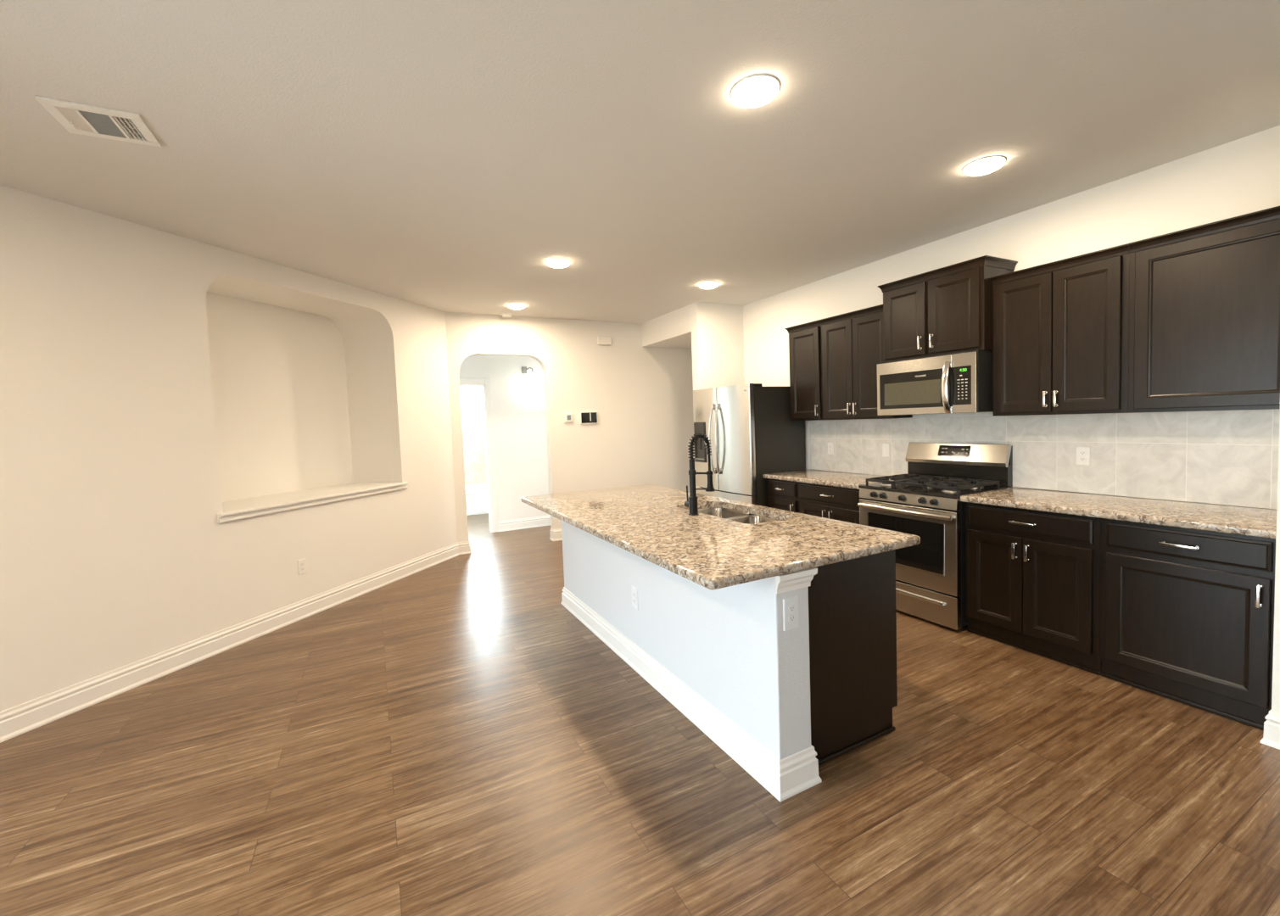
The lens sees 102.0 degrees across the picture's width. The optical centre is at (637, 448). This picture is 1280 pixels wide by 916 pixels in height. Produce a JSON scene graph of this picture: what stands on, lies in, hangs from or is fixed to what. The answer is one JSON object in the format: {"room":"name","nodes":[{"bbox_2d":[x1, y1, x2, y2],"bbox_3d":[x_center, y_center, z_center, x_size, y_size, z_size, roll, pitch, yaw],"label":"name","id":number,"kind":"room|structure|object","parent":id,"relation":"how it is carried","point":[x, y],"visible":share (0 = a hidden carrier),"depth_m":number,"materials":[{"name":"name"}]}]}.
{"room":"kitchen","nodes":[
{"label":"kitchen","id":0,"kind":"room"},
{"bbox_2d":[0,184,458,711],"bbox_3d":[-2.901,-0.010,3.779,0.120,2.799,4.650,-1,3,18],"label":"wall","id":1,"kind":"structure","parent":0,"point":[115,553],"depth_m":3.15,"materials":[{"name":"paint"}]},
{"bbox_2d":[0,541,471,743],"bbox_3d":[-2.699,1.304,3.933,0.119,0.144,4.766,-1,3,18],"label":"baseboard","id":2,"kind":"structure","parent":1,"relation":"attached to","point":[15,721],"depth_m":3.38,"materials":[{"name":"white paint"}]},
{"bbox_2d":[205,277,392,502],"bbox_3d":[-3.029,-0.432,4.488,0.540,1.747,1.763,-1,3,18],"label":"wall niche","id":3,"kind":"object","parent":1,"relation":"in","point":[299,382],"visible":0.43,"depth_m":4.77,"materials":[{"name":"paint"}]},
{"bbox_2d":[297,558,307,575],"bbox_3d":[-2.690,0.951,4.162,0.009,0.118,0.072,-1,3,18],"label":"wall outlet","id":4,"kind":"object","parent":1,"relation":"attached to","point":[302,569],"visible":1,"depth_m":4.16,"materials":[{"name":"white plastic"}]},
{"bbox_2d":[217,481,408,523],"bbox_3d":[-2.901,0.437,4.503,0.660,0.070,1.773,-1,3,18],"label":"ledge","id":5,"kind":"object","parent":1,"relation":"attached to","point":[261,505],"depth_m":4.29,"materials":[{"name":"white paint"}]},
{"bbox_2d":[462,430,486,485],"bbox_3d":[-3.438,-0.280,9.294,2.800,2.799,0.120,-4,3,-27],"label":"wall","id":6,"kind":"structure","parent":0,"point":[473,441],"depth_m":9.48,"materials":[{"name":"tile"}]},
{"bbox_2d":[462,427,484,430],"bbox_3d":[-3.521,-0.809,9.225,1.650,1.030,0.055,-4,3,-27],"label":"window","id":7,"kind":"structure","parent":6,"relation":"in","point":[474,428],"depth_m":9.48,"materials":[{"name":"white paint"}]},
{"bbox_2d":[458,355,550,521],"bbox_3d":[-1.288,-0.274,7.629,6.500,2.799,0.120,-4,3,-27],"label":"wall","id":8,"kind":"structure","parent":0,"point":[518,403],"depth_m":7.35,"materials":[{"name":"paint"}]},
{"bbox_2d":[459,377,498,532],"bbox_3d":[-2.455,0.128,7.030,1.001,2.148,0.138,-4,3,-27],"label":"trim","id":9,"kind":"structure","parent":8,"relation":"attached to","point":[485,383],"depth_m":7.17,"materials":[{"name":"white paint"}]},
{"bbox_2d":[497,515,550,531],"bbox_3d":[-0.140,0.984,8.181,4.062,0.144,0.024,-4,3,-27],"label":"baseboard","id":10,"kind":"structure","parent":8,"relation":"attached to","point":[509,525],"depth_m":7.42,"materials":[{"name":"white paint"}]},
{"bbox_2d":[521,366,537,380],"bbox_3d":[-1.511,-1.057,7.335,0.219,0.210,0.120,0,4,36],"label":"wall sconce","id":11,"kind":"object","parent":8,"relation":"attached to","point":[533,377],"visible":1,"depth_m":7.29,"materials":[{"name":"grey metal"}]},
{"bbox_2d":[444,312,696,542],"bbox_3d":[-0.114,-0.289,7.076,4.917,2.799,0.120,-4,3,-27],"label":"wall","id":12,"kind":"structure","parent":0,"point":[641,397],"depth_m":6.78,"materials":[{"name":"paint"}]},
{"bbox_2d":[549,528,562,541],"bbox_3d":[0.506,0.999,7.425,3.606,0.144,0.144,-4,3,-27],"label":"baseboard","id":13,"kind":"structure","parent":12,"relation":"attached to","point":[556,534],"depth_m":6.58,"materials":[{"name":"white paint"}]},
{"bbox_2d":[564,413,572,422],"bbox_3d":[-0.876,-0.389,6.598,0.108,0.116,0.026,-4,3,-27],"label":"thermostat","id":14,"kind":"object","parent":12,"relation":"attached to","point":[567,416],"visible":1,"depth_m":6.59,"materials":[{"name":"white plastic"}]},
{"bbox_2d":[579,411,598,424],"bbox_3d":[-0.628,-0.394,6.724,0.238,0.160,0.029,-4,3,-27],"label":"panel","id":15,"kind":"object","parent":12,"relation":"attached to","point":[589,417],"visible":1,"depth_m":6.71,"materials":[{"name":"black plastic"}]},
{"bbox_2d":[597,335,610,345],"bbox_3d":[-0.431,-1.407,6.781,0.180,0.108,0.050,-4,3,-27],"label":"door chime","id":16,"kind":"object","parent":12,"relation":"attached to","point":[600,340],"visible":1,"depth_m":6.75,"materials":[{"name":"white plastic"}]},
{"bbox_2d":[0,513,1279,915],"bbox_3d":[-0.106,1.322,3.861,8.260,0.080,13.520,-4,3,-27],"label":"floor","id":17,"kind":"structure","parent":0,"point":[446,738],"depth_m":2.06,"materials":[{"name":"wood"}]},
{"bbox_2d":[465,482,488,515],"bbox_3d":[-3.424,0.927,8.817,2.240,0.440,0.802,-4,3,-27],"label":"bathtub","id":18,"kind":"object","parent":17,"relation":"on","point":[476,494],"visible":0.02,"depth_m":8.76,"materials":[{"name":"white ceramic"}]},
{"bbox_2d":[560,514,897,801],"bbox_3d":[0.324,0.858,3.294,0.852,0.873,2.565,-4,3,-27],"label":"kitchen island","id":19,"kind":"object","parent":17,"relation":"on","point":[782,705],"visible":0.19,"depth_m":2.29,"materials":[{"name":"paint"}]},
{"bbox_2d":[631,586,638,609],"bbox_3d":[-0.015,0.886,3.066,0.009,0.125,0.075,-4,3,-27],"label":"wall outlet","id":20,"kind":"object","parent":19,"relation":"attached to","point":[634,591],"visible":1,"depth_m":3.06,"materials":[{"name":"white plastic"}]},
{"bbox_2d":[521,484,920,589],"bbox_3d":[0.183,0.409,3.212,1.156,0.040,2.572,-4,3,-27],"label":"island countertop","id":21,"kind":"structure","parent":19,"relation":"on","point":[653,523],"depth_m":2.49,"materials":[{"name":"stone"}]},
{"bbox_2d":[684,432,715,515],"bbox_3d":[0.369,0.146,3.092,0.181,0.483,0.103,-4,3,-27],"label":"kitchen faucet","id":22,"kind":"object","parent":21,"relation":"on","point":[691,502],"visible":1,"depth_m":3.04,"materials":[{"name":"black metal"}]},
{"bbox_2d":[698,507,777,524],"bbox_3d":[0.572,0.512,3.137,0.381,0.184,0.794,-4,3,-27],"label":"sink","id":23,"kind":"object","parent":21,"relation":"in","point":[740,517],"visible":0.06,"depth_m":3.34,"materials":[{"name":"silver metal"}]},
{"bbox_2d":[782,595,798,631],"bbox_3d":[0.598,0.640,2.008,0.075,0.125,0.009,-4,3,-27],"label":"wall outlet","id":24,"kind":"object","parent":19,"relation":"attached to","point":[790,604],"visible":1,"depth_m":2.00,"materials":[{"name":"white plastic"}]},
{"bbox_2d":[788,604,794,612],"bbox_3d":[0.598,0.621,2.006,0.034,0.025,0.004,-4,3,-27],"label":"receptacle","id":25,"kind":"object","parent":24,"relation":"attached to","point":[790,607],"depth_m":2.00,"materials":[{"name":"white plastic"}]},
{"bbox_2d":[788,614,795,622],"bbox_3d":[0.600,0.660,2.008,0.034,0.025,0.004,-4,3,-27],"label":"receptacle","id":26,"kind":"object","parent":24,"relation":"attached to","point":[791,618],"depth_m":2.01,"materials":[{"name":"white plastic"}]},
{"bbox_2d":[693,383,805,507],"bbox_3d":[1.170,0.239,5.617,0.815,1.800,0.980,-4,3,-27],"label":"refrigerator","id":27,"kind":"object","parent":17,"relation":"on","point":[751,431],"visible":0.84,"depth_m":5.22,"materials":[{"name":"grey metal"}]},
{"bbox_2d":[767,478,799,513],"bbox_3d":[1.627,0.717,5.046,0.635,0.873,0.416,-4,3,-27],"label":"base cabinet","id":28,"kind":"object","parent":17,"relation":"on","point":[782,494],"visible":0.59,"depth_m":4.88,"materials":[{"name":"brown wood"}]},
{"bbox_2d":[799,482,862,524],"bbox_3d":[1.887,0.733,4.542,0.635,0.873,0.715,-4,3,-27],"label":"base cabinet","id":29,"kind":"object","parent":17,"relation":"on","point":[831,502],"visible":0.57,"depth_m":4.38,"materials":[{"name":"brown wood"}]},
{"bbox_2d":[763,469,893,489],"bbox_3d":[1.774,0.271,4.703,0.638,0.040,1.134,-4,3,-27],"label":"countertop","id":30,"kind":"structure","parent":29,"relation":"on","point":[850,480],"depth_m":4.63,"materials":[{"name":"stone"}]},
{"bbox_2d":[857,441,1012,630],"bbox_3d":[2.177,0.586,3.850,0.710,1.217,0.760,-4,3,-27],"label":"gas range","id":31,"kind":"object","parent":17,"relation":"on","point":[925,502],"visible":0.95,"depth_m":3.65,"materials":[{"name":"silver metal"}]},
{"bbox_2d":[858,480,1007,498],"bbox_3d":[2.161,0.292,3.833,0.589,0.022,0.760,-4,3,-27],"label":"cooktop","id":32,"kind":"object","parent":31,"relation":"in","point":[880,488],"depth_m":3.66,"materials":[{"name":"black metal"}]},
{"bbox_2d":[965,502,1101,675],"bbox_3d":[2.566,0.777,3.225,0.635,0.873,0.709,-4,3,-27],"label":"base cabinet","id":33,"kind":"object","parent":17,"relation":"on","point":[1032,578],"visible":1,"depth_m":3.05,"materials":[{"name":"brown wood"}]},
{"bbox_2d":[960,486,1276,538],"bbox_3d":[2.691,0.329,2.925,0.638,0.040,1.333,-4,3,-27],"label":"countertop","id":34,"kind":"structure","parent":33,"relation":"on","point":[1261,522],"depth_m":2.73,"materials":[{"name":"stone"}]},
{"bbox_2d":[1099,518,1275,730],"bbox_3d":[2.871,0.796,2.633,0.635,0.873,0.621,-4,3,-27],"label":"base cabinet","id":35,"kind":"object","parent":17,"relation":"on","point":[1187,615],"visible":0.9,"depth_m":2.47,"materials":[{"name":"brown wood"}]},
{"bbox_2d":[0,0,1279,324],"bbox_3d":[-0.215,-1.561,3.709,8.260,0.100,13.520,-4,3,-27],"label":"ceiling","id":36,"kind":"structure","parent":0,"point":[436,154],"depth_m":2.31,"materials":[{"name":"paint"}]},
{"bbox_2d":[34,95,162,147],"bbox_3d":[-2.212,-1.342,2.147,0.300,0.022,0.260,-4,3,-27],"label":"ceiling vent","id":37,"kind":"object","parent":36,"relation":"in","point":[76,118],"visible":1,"depth_m":2.13,"materials":[{"name":"white plastic"}]},
{"bbox_2d":[500,312,512,318],"bbox_3d":[-1.532,-1.563,6.092,0.136,0.046,0.136,-4,3,-27],"label":"smoke detector","id":38,"kind":"object","parent":36,"relation":"attached to","point":[505,315],"visible":1,"depth_m":6.05,"materials":[{"name":"white plastic"}]},
{"bbox_2d":[507,303,525,309],"bbox_3d":[-1.326,-1.556,5.701,0.200,0.035,0.200,-4,3,-27],"label":"recessed light","id":39,"kind":"object","parent":36,"relation":"in","point":[516,306],"visible":1,"depth_m":5.65,"materials":[{"name":"white glass"}]},
{"bbox_2d":[546,257,570,268],"bbox_3d":[-0.644,-1.504,4.234,0.200,0.035,0.200,-4,3,-27],"label":"recessed light","id":40,"kind":"object","parent":36,"relation":"in","point":[556,263],"visible":1,"depth_m":4.18,"materials":[{"name":"white glass"}]},
{"bbox_2d":[698,281,718,289],"bbox_3d":[0.707,-1.602,5.110,0.200,0.035,0.200,-4,3,-27],"label":"recessed light","id":41,"kind":"object","parent":36,"relation":"in","point":[707,285],"visible":1,"depth_m":5.06,"materials":[{"name":"white glass"}]},
{"bbox_2d":[730,73,780,107],"bbox_3d":[0.479,-1.435,2.099,0.200,0.035,0.200,-4,3,-27],"label":"recessed light","id":42,"kind":"object","parent":36,"relation":"in","point":[756,90],"visible":1,"depth_m":2.06,"materials":[{"name":"white glass"}]},
{"bbox_2d":[962,155,1006,175],"bbox_3d":[1.888,-1.526,2.818,0.200,0.035,0.200,-4,3,-27],"label":"recessed light","id":43,"kind":"object","parent":36,"relation":"in","point":[984,165],"visible":1,"depth_m":2.78,"materials":[{"name":"white glass"}]},
{"bbox_2d":[641,304,691,348],"bbox_3d":[1.334,-1.587,7.031,2.236,0.313,1.212,-4,3,-27],"label":"wall","id":44,"kind":"structure","parent":0,"point":[673,329],"depth_m":6.55,"materials":[{"name":"paint"}]},
{"bbox_2d":[690,301,744,486],"bbox_3d":[1.688,-0.327,6.502,2.236,2.799,0.125,-4,3,-27],"label":"wall","id":45,"kind":"structure","parent":0,"point":[717,329],"depth_m":6.01,"materials":[{"name":"paint"}]},
{"bbox_2d":[743,125,1279,509],"bbox_3d":[3.228,-0.183,2.646,0.120,2.799,8.396,-4,3,-27],"label":"wall","id":46,"kind":"structure","parent":0,"point":[1240,176],"depth_m":3.31,"materials":[{"name":"paint"}]},
{"bbox_2d":[784,319,822,420],"bbox_3d":[1.709,-0.736,5.055,0.314,0.925,0.442,-4,3,-27],"label":"upper cabinet","id":47,"kind":"object","parent":46,"relation":"attached to","point":[805,343],"visible":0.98,"depth_m":4.97,"materials":[{"name":"brown wood"}]},
{"bbox_2d":[819,304,912,419],"bbox_3d":[1.975,-0.719,4.539,0.314,0.925,0.717,-4,3,-27],"label":"upper cabinet","id":48,"kind":"object","parent":46,"relation":"attached to","point":[852,343],"visible":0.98,"depth_m":4.48,"materials":[{"name":"brown wood"}]},
{"bbox_2d":[877,255,1017,362],"bbox_3d":[2.263,-0.981,3.843,0.406,0.608,0.814,-4,3,-27],"label":"upper cabinet","id":49,"kind":"object","parent":46,"relation":"attached to","point":[947,310],"visible":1,"depth_m":3.67,"materials":[{"name":"brown wood"}]},
{"bbox_2d":[877,349,992,415],"bbox_3d":[2.236,-0.466,3.847,0.486,0.417,0.755,-4,3,-27],"label":"microwave","id":50,"kind":"object","parent":49,"relation":"attached to","point":[958,382],"visible":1,"depth_m":3.66,"materials":[{"name":"silver metal"}]},
{"bbox_2d":[808,408,1279,508],"bbox_3d":[2.520,0.011,3.903,0.014,0.504,3.247,-4,3,-27],"label":"tile backsplash","id":51,"kind":"structure","parent":46,"relation":"attached to","point":[1219,457],"depth_m":3.16,"materials":[{"name":"white tile"}]},
{"bbox_2d":[827,442,833,454],"bbox_3d":[1.901,0.004,5.088,0.009,0.118,0.072,-4,3,-27],"label":"wall outlet","id":52,"kind":"object","parent":51,"relation":"attached to","point":[830,445],"visible":1,"depth_m":5.08,"materials":[{"name":"white plastic"}]},
{"bbox_2d":[882,443,889,457],"bbox_3d":[2.182,0.017,4.540,0.010,0.118,0.072,-4,3,-27],"label":"light switch","id":53,"kind":"object","parent":51,"relation":"attached to","point":[885,447],"visible":1,"depth_m":4.54,"materials":[{"name":"white plastic"}]},
{"bbox_2d":[1076,447,1089,465],"bbox_3d":[2.829,0.051,3.285,0.009,0.118,0.072,-4,3,-27],"label":"wall outlet","id":54,"kind":"object","parent":51,"relation":"attached to","point":[1082,453],"visible":1,"depth_m":3.28,"materials":[{"name":"white plastic"}]},
{"bbox_2d":[1079,451,1085,455],"bbox_3d":[2.827,0.031,3.284,0.004,0.025,0.034,-4,3,-27],"label":"receptacle","id":55,"kind":"object","parent":54,"relation":"attached to","point":[1081,453],"depth_m":3.28,"materials":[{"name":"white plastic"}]},
{"bbox_2d":[1079,457,1085,461],"bbox_3d":[2.828,0.070,3.286,0.004,0.025,0.034,-4,3,-27],"label":"receptacle","id":56,"kind":"object","parent":54,"relation":"attached to","point":[1081,459],"depth_m":3.28,"materials":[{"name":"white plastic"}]},
{"bbox_2d":[990,243,1129,416],"bbox_3d":[2.652,-0.675,3.225,0.314,0.925,0.705,-4,3,-27],"label":"upper cabinet","id":57,"kind":"object","parent":46,"relation":"attached to","point":[1060,328],"visible":1,"depth_m":3.12,"materials":[{"name":"brown wood"}]},
{"bbox_2d":[1128,206,1279,413],"bbox_3d":[2.969,-0.657,2.639,0.288,0.925,0.627,-4,3,-27],"label":"upper cabinet","id":58,"kind":"object","parent":46,"relation":"attached to","point":[1204,302],"visible":1,"depth_m":2.58,"materials":[{"name":"brown wood"}]},
{"bbox_2d":[1271,413,1279,714],"bbox_3d":[2.982,-0.152,2.241,0.689,2.799,0.116,-4,3,-27],"label":"wall","id":59,"kind":"structure","parent":0,"point":[1276,664],"depth_m":2.17,"materials":[{"name":"paint"}]},
{"bbox_2d":[1260,709,1279,749],"bbox_3d":[3.018,1.173,2.303,0.703,0.144,0.164,-4,3,-27],"label":"baseboard","id":60,"kind":"structure","parent":59,"relation":"attached to","point":[1271,726],"depth_m":2.19,"materials":[{"name":"white paint"}]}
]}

